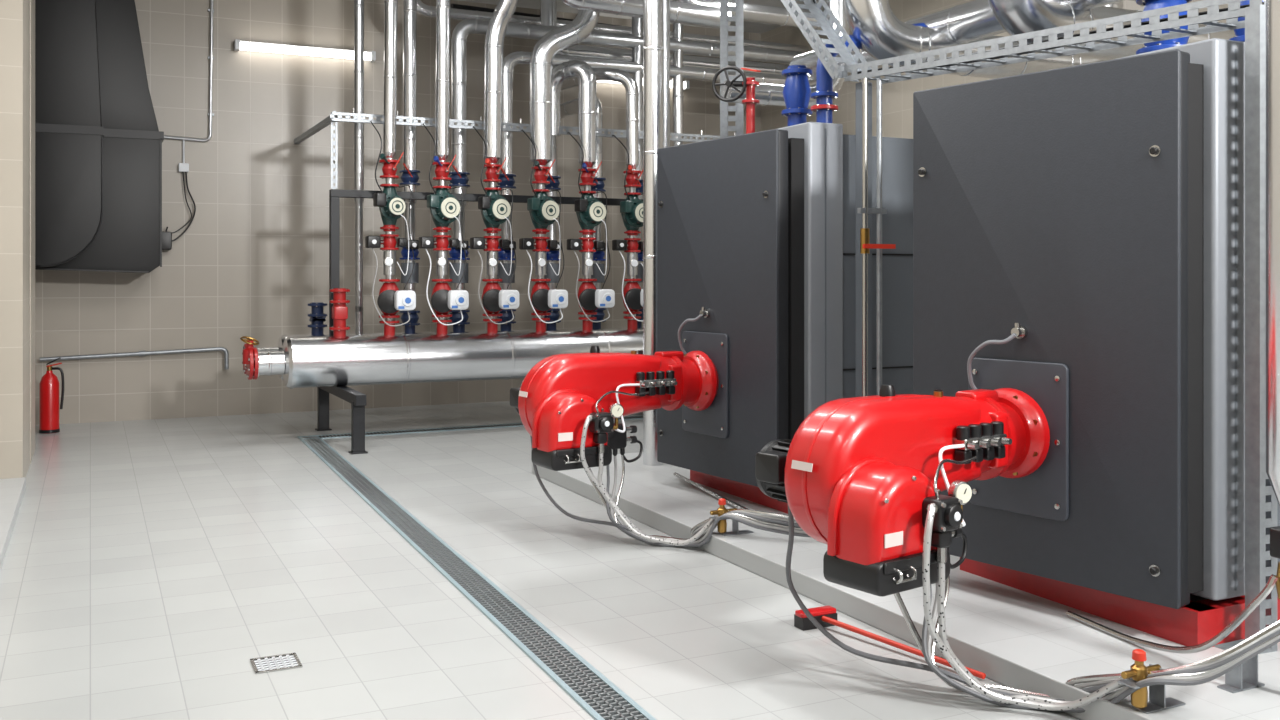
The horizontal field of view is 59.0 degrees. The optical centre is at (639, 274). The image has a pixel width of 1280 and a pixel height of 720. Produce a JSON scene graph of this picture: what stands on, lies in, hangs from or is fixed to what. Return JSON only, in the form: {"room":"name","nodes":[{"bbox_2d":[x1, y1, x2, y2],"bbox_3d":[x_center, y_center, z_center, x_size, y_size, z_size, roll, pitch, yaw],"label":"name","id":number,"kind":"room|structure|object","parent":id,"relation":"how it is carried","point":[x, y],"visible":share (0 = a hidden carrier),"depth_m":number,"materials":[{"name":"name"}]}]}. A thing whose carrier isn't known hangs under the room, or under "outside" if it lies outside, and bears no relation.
{"room":"mechanical room","nodes":[
{"label":"mechanical room","id":0,"kind":"room"},
{"bbox_2d":[0,0,34,478],"bbox_3d":[-4.988,-0.850,8.756,0.475,4.700,1.910,0,0,-26],"label":"pillar","id":1,"kind":"structure","parent":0,"point":[17,17],"depth_m":7.98,"materials":[{"name":"paint"}]},
{"bbox_2d":[379,318,399,334],"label":"valve","id":2,"kind":"object","parent":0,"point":[388,330],"depth_m":10.35,"materials":[{"name":"metal"}]},
{"bbox_2d":[377,279,415,318],"bbox_3d":[-2.243,0.215,10.316,0.324,0.365,0.388,0,0,-26],"label":"pump","id":3,"kind":"object","parent":2,"relation":"on","point":[391,300],"visible":0.95,"depth_m":10.21,"materials":[{"name":"red paint"}]},
{"bbox_2d":[370,121,413,325],"bbox_3d":[-2.286,-0.487,10.374,0.402,1.896,0.540,0,0,-26],"label":"cable","id":4,"kind":"object","parent":3,"relation":"attached to","point":[370,121],"visible":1,"depth_m":10.25,"materials":[{"name":"grey plastic"}]},
{"bbox_2d":[379,152,403,183],"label":"valve","id":5,"kind":"object","parent":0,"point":[389,175],"depth_m":10.33,"materials":[{"name":"metal"}]},
{"bbox_2d":[373,183,406,229],"bbox_3d":[-2.288,-0.625,10.327,0.285,0.422,0.311,0,0,-26],"label":"pump","id":6,"kind":"object","parent":5,"relation":"attached to","point":[391,205],"visible":1,"depth_m":10.25,"materials":[{"name":"green metal"}]},
{"bbox_2d":[383,0,397,157],"bbox_3d":[-2.290,-2.130,10.394,0.136,2.141,0.124,0,0,-26],"label":"insulated pipe","id":7,"kind":"object","parent":5,"relation":"on","point":[390,6],"visible":1,"depth_m":10.34,"materials":[{"name":"metal"}]},
{"bbox_2d":[35,0,760,424],"bbox_3d":[-2.430,-0.800,13.133,9.200,4.800,0.150,0,0,-26],"label":"wall","id":8,"kind":"structure","parent":0,"point":[252,257],"depth_m":12.30,"materials":[{"name":"tile"}]},
{"bbox_2d":[40,347,228,368],"bbox_3d":[-5.174,0.880,11.653,1.772,0.239,0.104,0,0,-26],"label":"pipe","id":9,"kind":"object","parent":8,"relation":"attached to","point":[159,352],"visible":1,"depth_m":11.63,"materials":[{"name":"metal"}]},
{"bbox_2d":[162,140,195,249],"bbox_3d":[-4.822,-0.845,11.805,0.358,1.170,0.130,0,0,-26],"label":"junction box","id":10,"kind":"object","parent":8,"relation":"attached to","point":[167,240],"visible":0.91,"depth_m":11.84,"materials":[{"name":"white plastic"}]},
{"bbox_2d":[164,0,213,141],"bbox_3d":[-4.751,-2.303,11.890,0.521,1.795,0.048,0,0,-26],"label":"conduit","id":11,"kind":"object","parent":8,"relation":"attached to","point":[211,10],"visible":0.93,"depth_m":11.97,"materials":[{"name":"metal"}]},
{"bbox_2d":[234,39,375,61],"bbox_3d":[-3.647,-2.447,12.375,1.490,0.105,0.130,0,0,-26],"label":"lamp","id":12,"kind":"object","parent":8,"relation":"attached to","point":[238,45],"visible":1,"depth_m":12.30,"materials":[{"name":"white plastic"}]},
{"bbox_2d":[365,225,406,282],"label":"valve","id":13,"kind":"object","parent":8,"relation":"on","point":[389,242],"depth_m":10.34,"materials":[{"name":"metal"}]},
{"bbox_2d":[419,227,458,278],"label":"valve","id":14,"kind":"object","parent":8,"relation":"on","point":[441,242],"depth_m":10.55,"materials":[{"name":"metal"}]},
{"bbox_2d":[432,155,455,185],"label":"valve","id":15,"kind":"object","parent":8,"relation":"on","point":[442,171],"depth_m":10.55,"materials":[{"name":"metal"}]},
{"bbox_2d":[435,0,450,160],"bbox_3d":[-1.846,-2.130,10.610,0.152,2.141,0.140,0,0,-26],"label":"insulated pipe","id":16,"kind":"object","parent":15,"relation":"on","point":[443,7],"visible":0.97,"depth_m":10.55,"materials":[{"name":"metal"}]},
{"bbox_2d":[427,185,460,230],"bbox_3d":[-1.837,-0.625,10.558,0.311,0.422,0.333,0,0,-26],"label":"pump","id":17,"kind":"object","parent":15,"relation":"attached to","point":[443,205],"visible":0.98,"depth_m":10.45,"materials":[{"name":"green metal"}]},
{"bbox_2d":[448,165,469,187],"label":"valve","id":18,"kind":"object","parent":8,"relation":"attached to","point":[459,178],"depth_m":11.21,"materials":[{"name":"blue paint"}]},
{"bbox_2d":[448,240,469,282],"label":"valve","id":19,"kind":"object","parent":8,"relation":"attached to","point":[455,253],"depth_m":11.21,"materials":[{"name":"blue paint"}]},
{"bbox_2d":[470,228,509,281],"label":"valve","id":20,"kind":"object","parent":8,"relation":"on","point":[492,243],"depth_m":10.77,"materials":[{"name":"metal"}]},
{"bbox_2d":[496,168,515,189],"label":"valve","id":21,"kind":"object","parent":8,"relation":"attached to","point":[508,180],"depth_m":11.43,"materials":[{"name":"blue paint"}]},
{"bbox_2d":[519,229,557,281],"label":"valve","id":22,"kind":"object","parent":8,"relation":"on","point":[541,244],"depth_m":10.99,"materials":[{"name":"metal"}]},
{"bbox_2d":[531,159,555,188],"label":"valve","id":23,"kind":"object","parent":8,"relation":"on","point":[541,174],"depth_m":10.98,"materials":[{"name":"metal"}]},
{"bbox_2d":[527,189,559,232],"bbox_3d":[-0.948,-0.625,10.989,0.311,0.422,0.333,0,0,-26],"label":"pump","id":24,"kind":"object","parent":23,"relation":"attached to","point":[543,209],"visible":0.97,"depth_m":10.88,"materials":[{"name":"green metal"}]},
{"bbox_2d":[529,10,599,165],"bbox_3d":[-0.734,-2.130,11.094,0.704,2.140,0.229,0,0,-13],"label":"insulated pipe","id":25,"kind":"object","parent":23,"relation":"on","point":[572,33],"visible":0.93,"depth_m":10.96,"materials":[{"name":"metal"}]},
{"bbox_2d":[567,229,603,281],"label":"valve","id":26,"kind":"object","parent":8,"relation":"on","point":[587,244],"depth_m":11.20,"materials":[{"name":"metal"}]},
{"bbox_2d":[578,161,601,190],"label":"valve","id":27,"kind":"object","parent":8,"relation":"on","point":[587,176],"depth_m":11.20,"materials":[{"name":"metal"}]},
{"bbox_2d":[552,60,596,167],"bbox_3d":[-0.707,-1.605,11.329,0.590,1.089,0.190,0,0,23],"label":"insulated pipe","id":28,"kind":"object","parent":27,"relation":"on","point":[571,69],"visible":0.86,"depth_m":11.20,"materials":[{"name":"metal"}]},
{"bbox_2d":[575,190,605,233],"bbox_3d":[-0.503,-0.625,11.205,0.311,0.422,0.333,0,0,-26],"label":"pump","id":29,"kind":"object","parent":27,"relation":"attached to","point":[589,211],"visible":0.96,"depth_m":11.10,"materials":[{"name":"green metal"}]},
{"bbox_2d":[612,230,642,281],"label":"valve","id":30,"kind":"object","parent":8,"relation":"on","point":[631,245],"depth_m":11.42,"materials":[{"name":"metal"}]},
{"bbox_2d":[623,165,642,192],"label":"valve","id":31,"kind":"object","parent":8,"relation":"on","point":[632,179],"depth_m":11.41,"materials":[{"name":"metal"}]},
{"bbox_2d":[561,68,638,168],"bbox_3d":[-0.687,-1.622,12.149,0.365,1.124,1.950,0,0,-35],"label":"insulated pipe","id":32,"kind":"object","parent":31,"relation":"on","point":[608,74],"visible":0.78,"depth_m":11.42,"materials":[{"name":"metal"}]},
{"bbox_2d":[620,192,642,233],"bbox_3d":[-0.059,-0.625,11.421,0.311,0.422,0.333,0,0,-26],"label":"pump","id":33,"kind":"object","parent":31,"relation":"attached to","point":[631,211],"visible":0.8,"depth_m":11.32,"materials":[{"name":"green metal"}]},
{"bbox_2d":[483,316,501,332],"label":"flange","id":34,"kind":"object","parent":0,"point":[492,327],"depth_m":10.78,"materials":[{"name":"metal"}]},
{"bbox_2d":[482,278,518,316],"bbox_3d":[-1.355,0.215,10.747,0.324,0.365,0.388,0,0,-26],"label":"mixing valve","id":35,"kind":"object","parent":34,"relation":"on","point":[495,299],"visible":0.96,"depth_m":10.64,"materials":[{"name":"red paint"}]},
{"bbox_2d":[472,127,515,323],"bbox_3d":[-1.398,-0.487,10.806,0.402,1.896,0.540,0,0,-26],"label":"cable","id":36,"kind":"object","parent":35,"relation":"attached to","point":[472,127],"visible":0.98,"depth_m":10.68,"materials":[{"name":"black plastic"}]},
{"bbox_2d":[0,401,1079,719],"bbox_3d":[0.944,1.550,6.183,8.900,0.100,15.300,0,0,-26],"label":"floor","id":37,"kind":"structure","parent":0,"point":[146,564],"depth_m":5.33,"materials":[{"name":"tile"}]},
{"bbox_2d":[0,477,25,569],"bbox_3d":[-2.031,1.465,2.682,0.490,0.070,11.600,0,0,-26],"label":"trim","id":38,"kind":"structure","parent":37,"relation":"on","point":[12,490],"depth_m":7.05,"materials":[{"name":"tile"}]},
{"bbox_2d":[39,357,63,433],"bbox_3d":[-5.604,1.143,10.785,0.214,0.714,0.175,0,0,-26],"label":"fire extinguisher","id":39,"kind":"object","parent":37,"relation":"on","point":[49,383],"visible":1,"depth_m":10.72,"materials":[{"name":"red metal"}]},
{"bbox_2d":[250,653,302,673],"bbox_3d":[-1.404,1.497,4.365,0.172,0.006,0.172,0,0,-26],"label":"floor drain","id":40,"kind":"object","parent":37,"relation":"on","point":[288,661],"visible":1,"depth_m":4.36,"materials":[{"name":"silver metal"}]},
{"bbox_2d":[297,415,655,719],"bbox_3d":[1.660,1.495,6.953,6.168,0.008,10.847,0,0,-26],"label":"channel","id":41,"kind":"object","parent":37,"relation":"on","point":[595,693],"visible":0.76,"depth_m":5.18,"materials":[{"name":"metal"}]},
{"bbox_2d":[315,189,642,453],"bbox_3d":[-0.864,0.350,11.120,4.240,2.300,1.760,0,0,-26],"label":"stand","id":42,"kind":"object","parent":37,"relation":"on","point":[357,399],"visible":0.41,"depth_m":10.45,"materials":[{"name":"black paint"}]},
{"bbox_2d":[240,328,642,388],"bbox_3d":[-1.161,0.770,10.942,5.130,0.471,0.468,0,0,-26],"label":"header","id":43,"kind":"object","parent":42,"relation":"on","point":[348,360],"visible":0.76,"depth_m":10.33,"materials":[{"name":"metal"}]},
{"bbox_2d":[329,288,349,335],"bbox_3d":[-2.704,0.360,10.193,0.180,0.480,0.180,0,0,-26],"label":"valve","id":44,"kind":"object","parent":43,"relation":"on","point":[339,309],"visible":0.99,"depth_m":10.14,"materials":[{"name":"red paint"}]},
{"bbox_2d":[432,317,451,333],"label":"valve","id":45,"kind":"object","parent":43,"relation":"on","point":[441,329],"depth_m":10.56,"materials":[{"name":"metal"}]},
{"bbox_2d":[431,278,468,317],"bbox_3d":[-1.799,0.215,10.532,0.324,0.365,0.388,0,0,-26],"label":"mixing valve","id":46,"kind":"object","parent":45,"relation":"on","point":[444,299],"visible":0.99,"depth_m":10.43,"materials":[{"name":"red paint"}]},
{"bbox_2d":[422,124,465,324],"bbox_3d":[-1.842,-0.487,10.590,0.402,1.896,0.540,0,0,-26],"label":"cable","id":47,"kind":"object","parent":46,"relation":"attached to","point":[422,124],"visible":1,"depth_m":10.46,"materials":[{"name":"black plastic"}]},
{"bbox_2d":[483,157,506,187],"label":"valve","id":48,"kind":"object","parent":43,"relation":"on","point":[492,173],"depth_m":10.77,"materials":[{"name":"metal"}]},
{"bbox_2d":[478,187,511,231],"bbox_3d":[-1.392,-0.625,10.774,0.311,0.422,0.333,0,0,-26],"label":"pump","id":49,"kind":"object","parent":48,"relation":"attached to","point":[493,207],"visible":0.98,"depth_m":10.67,"materials":[{"name":"green metal"}]},
{"bbox_2d":[483,0,518,162],"bbox_3d":[-1.309,-2.130,10.806,0.381,2.140,0.193,0,0,11],"label":"insulated pipe","id":50,"kind":"object","parent":48,"relation":"on","point":[503,12],"visible":0.96,"depth_m":10.75,"materials":[{"name":"metal"}]},
{"bbox_2d":[532,315,549,331],"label":"valve","id":51,"kind":"object","parent":43,"relation":"on","point":[540,326],"depth_m":10.99,"materials":[{"name":"metal"}]},
{"bbox_2d":[530,278,567,315],"bbox_3d":[-0.910,0.215,10.963,0.324,0.365,0.388,0,0,-26],"label":"mixing valve","id":52,"kind":"object","parent":51,"relation":"on","point":[543,299],"visible":0.98,"depth_m":10.85,"materials":[{"name":"red paint"}]},
{"bbox_2d":[521,130,563,322],"bbox_3d":[-0.953,-0.487,11.021,0.402,1.896,0.540,0,0,-26],"label":"cable","id":53,"kind":"object","parent":52,"relation":"attached to","point":[521,130],"visible":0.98,"depth_m":10.88,"materials":[{"name":"black plastic"}]},
{"bbox_2d":[579,315,596,330],"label":"valve","id":54,"kind":"object","parent":43,"relation":"on","point":[587,324],"depth_m":11.21,"materials":[{"name":"metal"}]},
{"bbox_2d":[577,278,614,314],"bbox_3d":[-0.466,0.215,11.179,0.324,0.365,0.388,0,0,-26],"label":"mixing valve","id":55,"kind":"object","parent":54,"relation":"on","point":[590,298],"visible":1,"depth_m":11.07,"materials":[{"name":"red paint"}]},
{"bbox_2d":[567,132,610,321],"bbox_3d":[-0.509,-0.487,11.237,0.402,1.896,0.540,0,0,-26],"label":"cable","id":56,"kind":"object","parent":55,"relation":"attached to","point":[568,132],"visible":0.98,"depth_m":11.11,"materials":[{"name":"black plastic"}]},
{"bbox_2d":[624,314,640,328],"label":"valve","id":57,"kind":"object","parent":43,"relation":"on","point":[631,322],"depth_m":11.43,"materials":[{"name":"metal"}]},
{"bbox_2d":[622,278,642,314],"bbox_3d":[-0.021,0.215,11.395,0.324,0.365,0.388,0,0,-26],"label":"mixing valve","id":58,"kind":"object","parent":57,"relation":"on","point":[632,292],"visible":0.69,"depth_m":11.30,"materials":[{"name":"red paint"}]},
{"bbox_2d":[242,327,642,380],"bbox_3d":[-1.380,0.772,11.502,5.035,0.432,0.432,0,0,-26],"label":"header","id":59,"kind":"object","parent":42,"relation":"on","point":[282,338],"visible":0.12,"depth_m":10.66,"materials":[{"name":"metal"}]},
{"bbox_2d":[308,302,326,335],"bbox_3d":[-3.047,0.430,10.693,0.180,0.340,0.180,0,0,-26],"label":"valve","id":60,"kind":"object","parent":59,"relation":"on","point":[317,316],"visible":0.98,"depth_m":10.64,"materials":[{"name":"blue paint"}]},
{"bbox_2d":[354,0,363,333],"bbox_3d":[-2.696,-1.300,10.864,0.098,3.800,0.098,0,0,-26],"label":"insulated pipe","id":61,"kind":"object","parent":59,"relation":"on","point":[358,4],"visible":0.96,"depth_m":10.83,"materials":[{"name":"metal"}]},
{"bbox_2d":[403,0,416,332],"bbox_3d":[-2.252,-1.300,11.079,0.138,3.800,0.138,0,0,-26],"label":"insulated pipe","id":62,"kind":"object","parent":59,"relation":"on","point":[409,6],"visible":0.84,"depth_m":11.03,"materials":[{"name":"metal"}]},
{"bbox_2d":[400,163,419,185],"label":"valve","id":63,"kind":"object","parent":62,"relation":"attached to","point":[410,177],"depth_m":11.01,"materials":[{"name":"blue paint"}]},
{"bbox_2d":[400,240,419,282],"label":"valve","id":64,"kind":"object","parent":62,"relation":"attached to","point":[414,278],"depth_m":11.01,"materials":[{"name":"blue paint"}]},
{"bbox_2d":[541,0,556,329],"bbox_3d":[-0.951,-1.302,11.794,0.138,3.804,0.279,0,0,-26],"label":"insulated pipe","id":65,"kind":"object","parent":59,"relation":"on","point":[546,5],"visible":0.18,"depth_m":11.71,"materials":[{"name":"metal"}]},
{"bbox_2d":[545,242,561,282],"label":"valve","id":66,"kind":"object","parent":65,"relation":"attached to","point":[553,253],"depth_m":11.65,"materials":[{"name":"blue paint"}]},
{"bbox_2d":[560,96,602,329],"bbox_3d":[-0.769,-1.300,12.550,0.169,3.800,1.519,0,0,-26],"label":"insulated pipe","id":67,"kind":"object","parent":59,"relation":"on","point":[569,108],"visible":0.24,"depth_m":11.90,"materials":[{"name":"metal"}]},
{"bbox_2d":[591,242,605,282],"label":"valve","id":68,"kind":"object","parent":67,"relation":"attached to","point":[598,255],"depth_m":11.85,"materials":[{"name":"blue paint"}]},
{"bbox_2d":[451,18,805,331],"bbox_3d":[0.087,-0.990,12.215,4.372,3.180,0.159,0,0,-26],"label":"insulated pipe","id":69,"kind":"object","parent":59,"relation":"on","point":[466,27],"visible":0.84,"depth_m":11.32,"materials":[{"name":"metal"}]},
{"bbox_2d":[632,17,642,327],"bbox_3d":[-0.030,-1.300,12.158,0.128,3.800,0.128,0,0,-26],"label":"insulated pipe","id":70,"kind":"object","parent":59,"relation":"on","point":[637,23],"visible":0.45,"depth_m":12.11,"materials":[{"name":"metal"}]},
{"bbox_2d":[499,51,815,330],"bbox_3d":[0.312,-0.847,12.324,3.873,2.895,0.149,0,0,-26],"label":"insulated pipe","id":71,"kind":"object","parent":59,"relation":"on","point":[512,59],"visible":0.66,"depth_m":11.54,"materials":[{"name":"metal"}]},
{"bbox_2d":[497,241,515,282],"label":"valve","id":72,"kind":"object","parent":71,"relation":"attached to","point":[505,253],"depth_m":11.43,"materials":[{"name":"blue paint"}]},
{"bbox_2d":[672,0,683,145],"bbox_3d":[0.415,-1.300,12.374,0.128,3.800,0.128,0,0,-26],"label":"insulated pipe","id":73,"kind":"object","parent":59,"relation":"on","point":[677,29],"visible":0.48,"depth_m":12.32,"materials":[{"name":"metal"}]},
{"bbox_2d":[294,108,734,188],"bbox_3d":[-1.242,-1.165,12.402,4.638,0.769,2.202,0,0,-26],"label":"rail","id":74,"kind":"object","parent":42,"relation":"on","point":[335,117],"visible":0.58,"depth_m":10.94,"materials":[{"name":"metal"}]},
{"bbox_2d":[643,0,663,465],"bbox_3d":[0.097,-0.900,8.385,0.157,4.600,0.157,0,0,-26],"label":"insulated pipe","id":75,"kind":"object","parent":37,"relation":"on","point":[653,49],"visible":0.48,"depth_m":8.32,"materials":[{"name":"metal"}]},
{"bbox_2d":[663,0,670,147],"bbox_3d":[0.186,-0.900,8.706,0.098,4.600,0.098,0,0,-26],"label":"insulated pipe","id":76,"kind":"object","parent":37,"relation":"on","point":[666,3],"visible":0.14,"depth_m":8.66,"materials":[{"name":"metal"}]},
{"bbox_2d":[530,435,809,546],"bbox_3d":[0.381,1.158,6.245,2.240,0.684,0.396,0,0,15],"label":"burner cable","id":77,"kind":"object","parent":37,"relation":"on","point":[762,520],"visible":0.5,"depth_m":6.14,"materials":[{"name":"metal"}]},
{"bbox_2d":[580,415,717,545],"bbox_3d":[0.080,1.122,6.190,0.808,0.718,0.155,0,0,2],"label":"hose","id":78,"kind":"object","parent":77,"relation":"attached to","point":[590,418],"visible":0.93,"depth_m":6.18,"materials":[{"name":"silver metal"}]},
{"bbox_2d":[709,498,752,535],"bbox_3d":[0.491,1.302,6.119,0.250,0.195,0.070,0,0,-26],"label":"valve","id":79,"kind":"object","parent":37,"relation":"on","point":[722,524],"visible":0.8,"depth_m":6.08,"materials":[{"name":"metal"}]},
{"bbox_2d":[720,0,742,137],"bbox_3d":[0.741,-0.900,9.142,0.190,4.644,0.004,0,0,-4],"label":"cable tray","id":80,"kind":"object","parent":37,"relation":"on","point":[724,8],"visible":0.23,"depth_m":9.14,"materials":[{"name":"metal"}]},
{"bbox_2d":[657,122,912,513],"bbox_3d":[1.289,0.253,7.469,2.110,2.295,1.312,0,0,-26],"label":"boiler","id":81,"kind":"object","parent":37,"relation":"on","point":[756,231],"visible":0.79,"depth_m":6.83,"materials":[{"name":"grey metal"}]},
{"bbox_2d":[510,346,717,470],"bbox_3d":[-0.099,0.754,6.700,1.279,0.669,0.843,0,0,-26],"label":"burner","id":82,"kind":"object","parent":81,"relation":"attached to","point":[554,400],"depth_m":6.49,"materials":[{"name":"red metal"}]},
{"bbox_2d":[712,66,759,133],"bbox_3d":[0.664,-1.122,7.616,0.339,0.565,0.160,0,0,24],"label":"valve","id":83,"kind":"object","parent":81,"relation":"on","point":[748,84],"visible":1,"depth_m":7.56,"materials":[{"name":"red paint"}]},
{"bbox_2d":[782,65,811,125],"bbox_3d":[1.025,-1.100,7.390,0.200,0.520,0.200,0,0,-26],"label":"valve","id":84,"kind":"object","parent":81,"relation":"on","point":[796,92],"visible":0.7,"depth_m":7.33,"materials":[{"name":"blue paint"}]},
{"bbox_2d":[811,23,925,122],"bbox_3d":[1.468,-1.254,7.216,0.876,0.788,0.170,0,0,-26],"label":"pipe","id":85,"kind":"object","parent":81,"relation":"on","point":[824,95],"visible":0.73,"depth_m":7.02,"materials":[{"name":"metal"}]},
{"bbox_2d":[856,82,871,396],"bbox_3d":[1.304,0.140,6.597,0.070,2.520,0.070,0,0,-26],"label":"strut","id":86,"kind":"object","parent":37,"relation":"on","point":[858,85],"visible":0.3,"depth_m":6.58,"materials":[{"name":"metal"}]},
{"bbox_2d":[857,78,895,396],"bbox_3d":[1.321,0.150,6.346,0.206,2.500,0.083,0,0,-20],"label":"vertical pipes","id":87,"kind":"object","parent":37,"relation":"on","point":[865,246],"visible":0.84,"depth_m":6.33,"materials":[{"name":"silver metal"}]},
{"bbox_2d":[794,606,985,678],"bbox_3d":[0.965,1.465,4.503,0.183,0.070,0.885,0,0,-32],"label":"pipe","id":88,"kind":"object","parent":37,"relation":"on","point":[826,616],"visible":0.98,"depth_m":4.75,"materials":[{"name":"red metal"}]},
{"bbox_2d":[532,452,1279,719],"bbox_3d":[3.312,1.379,5.749,4.980,0.241,8.650,0,0,-26],"label":"plinth","id":89,"kind":"object","parent":37,"relation":"on","point":[1022,640],"depth_m":4.61,"materials":[{"name":"concrete"}]},
{"bbox_2d":[673,472,1278,653],"bbox_3d":[1.124,1.197,5.743,0.228,0.405,4.453,0,0,-26],"label":"conduit","id":90,"kind":"object","parent":37,"relation":"on","point":[1268,588],"visible":0.65,"depth_m":4.07,"materials":[{"name":"silver metal"}]},
{"bbox_2d":[922,503,1130,710],"bbox_3d":[1.303,1.122,3.810,0.712,0.718,0.245,0,0,8],"label":"hose","id":91,"kind":"object","parent":37,"relation":"on","point":[941,641],"visible":0.94,"depth_m":3.85,"materials":[{"name":"silver metal"}]},
{"bbox_2d":[786,506,1279,712],"bbox_3d":[1.404,1.157,3.844,1.955,0.686,0.253,0,0,34],"label":"burner cable","id":92,"kind":"object","parent":37,"relation":"on","point":[1208,669],"visible":0.79,"depth_m":3.82,"materials":[{"name":"silver metal"}]},
{"bbox_2d":[913,38,1279,646],"bbox_3d":[2.462,0.253,5.131,2.122,2.295,1.312,0,0,-26],"label":"boiler","id":93,"kind":"object","parent":37,"relation":"on","point":[1079,230],"visible":0.82,"depth_m":4.46,"materials":[{"name":"grey metal"}]},
{"bbox_2d":[755,385,1049,596],"bbox_3d":[1.123,0.754,4.303,1.280,0.669,0.837,0,0,-26],"label":"burner","id":94,"kind":"object","parent":93,"relation":"attached to","point":[860,476],"depth_m":4.03,"materials":[{"name":"red metal"}]},
{"bbox_2d":[1136,36,1189,53],"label":"valve","id":95,"kind":"object","parent":93,"relation":"on","point":[1152,46],"depth_m":5.30,"materials":[{"name":"blue paint"}]},
{"bbox_2d":[1136,0,1191,10],"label":"valve","id":96,"kind":"object","parent":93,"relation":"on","point":[1152,5],"depth_m":5.32,"materials":[{"name":"blue paint"}]},
{"bbox_2d":[1117,649,1185,713],"bbox_3d":[1.653,1.302,3.659,0.250,0.195,0.070,0,0,-26],"label":"valve","id":97,"kind":"object","parent":37,"relation":"on","point":[1158,701],"visible":0.82,"depth_m":3.63,"materials":[{"name":"metal"}]},
{"bbox_2d":[1245,1,1276,653],"bbox_3d":[2.318,0.200,4.223,0.092,2.433,0.066,0,0,-26],"label":"strut","id":98,"kind":"object","parent":37,"relation":"on","point":[1260,498],"visible":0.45,"depth_m":4.20,"materials":[{"name":"metal"}]},
{"bbox_2d":[1270,526,1279,598],"bbox_3d":[2.133,1.080,3.744,0.130,0.640,0.094,0,0,-26],"label":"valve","id":99,"kind":"object","parent":37,"relation":"on","point":[1274,531],"visible":1,"depth_m":3.76,"materials":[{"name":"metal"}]},
{"bbox_2d":[458,0,822,33],"bbox_3d":[0.944,-3.250,6.183,9.200,0.100,15.600,0,0,-26],"label":"ceiling","id":100,"kind":"structure","parent":0,"point":[753,27],"depth_m":13.54,"materials":[{"name":"paint"}]},
{"bbox_2d":[35,0,163,272],"bbox_3d":[-5.385,-1.610,11.153,1.255,3.180,0.790,0,0,-26],"label":"ventilation duct","id":101,"kind":"object","parent":100,"relation":"hanging from","point":[98,138],"visible":0.88,"depth_m":10.85,"materials":[{"name":"grey metal"}]},
{"bbox_2d":[451,3,627,26],"bbox_3d":[-0.157,-2.900,13.486,4.303,0.220,0.120,0,0,-26],"label":"insulated pipe","id":102,"kind":"object","parent":100,"relation":"hanging from","point":[455,6],"visible":0.12,"depth_m":12.68,"materials":[{"name":"silver metal"}]},
{"bbox_2d":[417,0,808,51],"bbox_3d":[-0.193,-2.943,12.801,4.965,0.515,0.130,0,0,-26],"label":"insulated pipe","id":103,"kind":"object","parent":100,"relation":"hanging from","point":[425,10],"visible":0.59,"depth_m":12.64,"materials":[{"name":"metal"}]},
{"bbox_2d":[560,0,730,28],"bbox_3d":[-0.031,-2.808,10.657,1.951,0.814,0.209,0,0,-26],"label":"insulated pipe","id":104,"kind":"object","parent":100,"relation":"hanging from","point":[680,12],"visible":0.82,"depth_m":10.73,"materials":[{"name":"metal"}]},
{"bbox_2d":[540,0,789,74],"bbox_3d":[0.554,-2.753,12.831,3.595,0.895,0.189,0,0,-26],"label":"insulated pipe","id":105,"kind":"object","parent":100,"relation":"hanging from","point":[575,50],"visible":0.27,"depth_m":12.43,"materials":[{"name":"metal"}]},
{"bbox_2d":[675,0,827,29],"bbox_3d":[1.207,-2.878,11.480,1.989,0.645,0.189,0,0,-26],"label":"insulated pipe","id":106,"kind":"object","parent":100,"relation":"hanging from","point":[757,13],"visible":0.29,"depth_m":11.42,"materials":[{"name":"metal"}]},
{"bbox_2d":[721,0,848,106],"bbox_3d":[1.121,-2.233,8.548,1.084,1.934,0.169,0,0,-26],"label":"insulated pipe","id":107,"kind":"object","parent":100,"relation":"hanging from","point":[767,94],"visible":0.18,"depth_m":8.44,"materials":[{"name":"metal"}]},
{"bbox_2d":[843,0,1122,78],"bbox_3d":[2.324,-2.253,7.520,2.338,1.894,0.288,0,0,-26],"label":"insulated pipe","id":108,"kind":"object","parent":100,"relation":"hanging from","point":[873,23],"visible":0.33,"depth_m":7.08,"materials":[{"name":"metal"}]},
{"bbox_2d":[781,0,1261,83],"bbox_3d":[1.933,-2.105,5.520,0.305,2.240,3.909,0,0,-29],"label":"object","id":109,"kind":"object","parent":100,"relation":"hanging from","point":[1213,14],"visible":0.91,"depth_m":5.62,"materials":[{"name":"metal"}]},
{"bbox_2d":[857,2,1263,73],"bbox_3d":[2.079,-1.100,5.250,0.166,0.177,3.241,0,0,-29],"label":"cable","id":110,"kind":"object","parent":109,"relation":"attached to","point":[1248,5],"visible":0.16,"depth_m":5.34,"materials":[{"name":"black plastic"}]},
{"bbox_2d":[987,0,1234,59],"bbox_3d":[3.469,-2.223,6.931,3.504,1.954,0.308,0,0,-26],"label":"insulated pipe","id":111,"kind":"object","parent":100,"relation":"hanging from","point":[1015,17],"visible":0.33,"depth_m":6.24,"materials":[{"name":"metal"}]},
{"bbox_2d":[790,0,1124,83],"bbox_3d":[2.248,-1.600,6.817,0.246,0.246,4.500,0,0,-26],"label":"insulated pipe","id":112,"kind":"object","parent":111,"relation":"attached to","point":[964,23],"visible":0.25,"depth_m":7.09,"materials":[{"name":"metal"}]},
{"bbox_2d":[1266,0,1279,506],"bbox_3d":[2.155,-1.210,3.770,0.123,3.980,0.123,0,0,-26],"label":"insulated pipe","id":113,"kind":"object","parent":100,"relation":"attached to","point":[1272,6],"visible":1,"depth_m":3.75,"materials":[{"name":"metal"}]},
{"bbox_2d":[761,0,1227,138],"bbox_3d":[5.014,-0.800,8.160,0.150,4.800,15.300,0,0,-26],"label":"wall","id":114,"kind":"structure","parent":0,"point":[897,97],"depth_m":12.57,"materials":[{"name":"tile"}]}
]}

